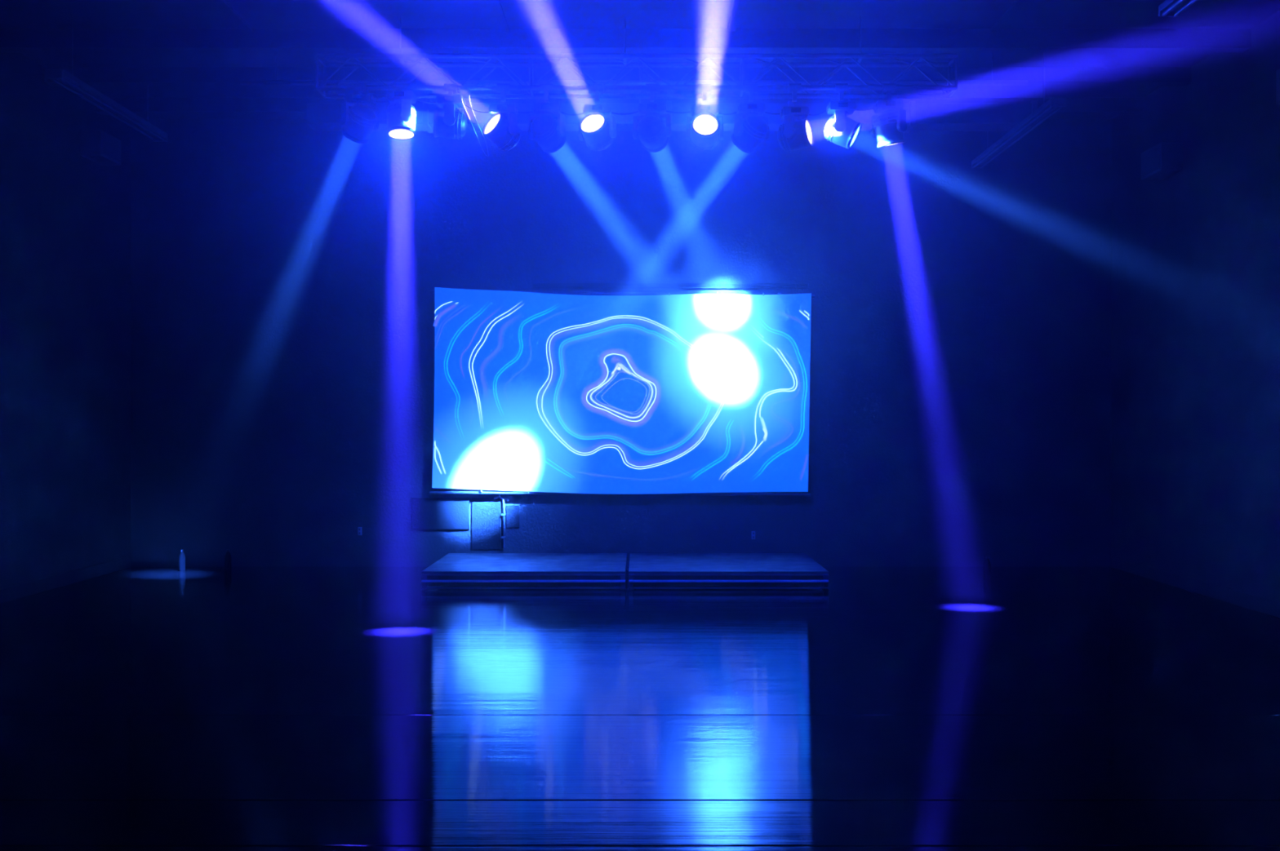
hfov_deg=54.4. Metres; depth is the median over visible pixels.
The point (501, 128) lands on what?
light
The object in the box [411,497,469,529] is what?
board
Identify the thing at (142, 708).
floor
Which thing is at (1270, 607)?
baseboard
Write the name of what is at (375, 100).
power cable
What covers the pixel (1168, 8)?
lamp
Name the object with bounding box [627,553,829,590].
stage platform
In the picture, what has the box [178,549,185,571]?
plastic bottle
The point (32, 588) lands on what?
baseboard
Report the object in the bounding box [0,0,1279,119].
ceiling
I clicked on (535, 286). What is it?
wall rail
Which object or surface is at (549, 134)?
light
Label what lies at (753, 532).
wall socket
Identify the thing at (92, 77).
beam
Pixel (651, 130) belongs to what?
light
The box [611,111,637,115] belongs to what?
power cable
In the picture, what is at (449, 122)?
light
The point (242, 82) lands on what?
lighting truss
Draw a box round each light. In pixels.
[340,83,379,143]
[386,83,416,140]
[432,83,466,139]
[482,83,521,151]
[528,83,566,153]
[577,83,616,151]
[632,83,671,152]
[685,83,723,151]
[731,83,768,153]
[777,83,813,151]
[823,83,862,150]
[871,83,906,148]
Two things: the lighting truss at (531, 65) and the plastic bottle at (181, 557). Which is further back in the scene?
the plastic bottle at (181, 557)
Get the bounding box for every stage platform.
[420,553,627,590]
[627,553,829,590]
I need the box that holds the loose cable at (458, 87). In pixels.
[457,87,488,157]
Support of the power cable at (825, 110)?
attached to the light at (797, 132)
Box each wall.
[0,53,130,589]
[130,119,1111,567]
[1111,9,1279,602]
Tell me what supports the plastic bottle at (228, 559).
on the floor
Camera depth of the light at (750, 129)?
9.67 m
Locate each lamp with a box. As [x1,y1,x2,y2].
[44,15,168,142]
[971,53,1066,168]
[1158,0,1197,17]
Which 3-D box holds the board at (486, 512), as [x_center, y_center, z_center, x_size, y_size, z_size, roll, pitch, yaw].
[-1.626,1.040,13.189,0.311,0.544,0.022,0,0,0]
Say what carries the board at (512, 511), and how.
attached to the wall at (283, 272)
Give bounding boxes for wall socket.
[357,527,361,535]
[751,531,755,539]
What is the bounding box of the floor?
[0,567,1279,850]
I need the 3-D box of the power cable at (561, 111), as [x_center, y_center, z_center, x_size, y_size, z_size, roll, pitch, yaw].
[-0.533,-2.480,9.855,0.262,0.050,0.012,0,0,0]
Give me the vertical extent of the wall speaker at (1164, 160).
0.260 m
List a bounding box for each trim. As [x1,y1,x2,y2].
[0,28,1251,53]
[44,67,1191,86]
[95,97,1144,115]
[213,0,252,31]
[491,0,509,31]
[728,0,742,31]
[991,0,1026,31]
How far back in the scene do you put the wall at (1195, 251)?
11.02 m
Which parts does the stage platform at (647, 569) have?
leg, kick panel, frame rail, frame rail, frame rail, leg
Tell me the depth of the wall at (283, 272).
13.20 m
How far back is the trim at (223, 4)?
9.78 m
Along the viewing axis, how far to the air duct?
11.75 m
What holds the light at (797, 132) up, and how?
hanging from the lighting truss at (531, 65)
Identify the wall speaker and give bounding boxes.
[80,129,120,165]
[1141,142,1182,180]
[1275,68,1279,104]
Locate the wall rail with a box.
[533,283,808,288]
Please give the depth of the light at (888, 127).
9.67 m
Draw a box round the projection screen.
[429,287,814,496]
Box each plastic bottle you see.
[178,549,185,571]
[224,549,231,571]
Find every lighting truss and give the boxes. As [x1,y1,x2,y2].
[240,53,1028,85]
[315,15,958,98]
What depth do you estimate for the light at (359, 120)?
9.67 m
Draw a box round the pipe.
[493,495,506,547]
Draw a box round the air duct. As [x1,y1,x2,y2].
[306,90,1037,133]
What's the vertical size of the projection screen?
2.194 m
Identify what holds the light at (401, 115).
hanging from the lighting truss at (531, 65)
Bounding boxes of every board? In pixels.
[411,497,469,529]
[471,497,501,549]
[506,505,519,528]
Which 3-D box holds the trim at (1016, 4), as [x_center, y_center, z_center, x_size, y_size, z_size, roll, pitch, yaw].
[2.900,-3.238,8.830,0.060,0.024,2.700,0,0,0]
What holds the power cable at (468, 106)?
attached to the light at (501, 128)
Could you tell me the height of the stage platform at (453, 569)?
0.170 m
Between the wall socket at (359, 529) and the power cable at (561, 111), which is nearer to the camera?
the power cable at (561, 111)
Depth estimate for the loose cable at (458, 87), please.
9.56 m
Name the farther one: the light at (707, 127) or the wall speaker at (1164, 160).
the wall speaker at (1164, 160)
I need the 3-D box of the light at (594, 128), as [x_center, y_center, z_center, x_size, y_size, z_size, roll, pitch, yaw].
[-0.334,-2.415,9.737,0.303,0.526,0.301,0,0,0]
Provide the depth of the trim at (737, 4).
9.78 m
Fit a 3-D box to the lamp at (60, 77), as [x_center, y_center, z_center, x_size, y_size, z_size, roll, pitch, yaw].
[-4.500,-2.957,10.625,0.130,0.587,2.150,0,0,0]
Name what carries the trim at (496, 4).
attached to the ceiling
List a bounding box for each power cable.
[375,100,389,102]
[465,104,488,112]
[560,111,583,115]
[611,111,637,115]
[718,111,737,115]
[808,110,826,115]
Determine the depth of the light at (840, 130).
9.67 m
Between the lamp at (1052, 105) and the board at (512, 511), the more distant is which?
the board at (512, 511)
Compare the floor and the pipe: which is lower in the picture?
the floor
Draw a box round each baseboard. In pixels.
[0,556,131,604]
[1111,556,1279,617]
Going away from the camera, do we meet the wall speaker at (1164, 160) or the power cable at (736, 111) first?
the power cable at (736, 111)
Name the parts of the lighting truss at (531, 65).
frame, frame, frame, frame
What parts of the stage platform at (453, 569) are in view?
leg, frame rail, frame rail, frame rail, kick panel, leg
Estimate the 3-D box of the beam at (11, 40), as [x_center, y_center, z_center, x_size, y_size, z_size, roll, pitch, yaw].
[0.000,-3.170,10.250,10.800,0.160,0.140,0,0,0]
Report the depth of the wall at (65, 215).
11.54 m

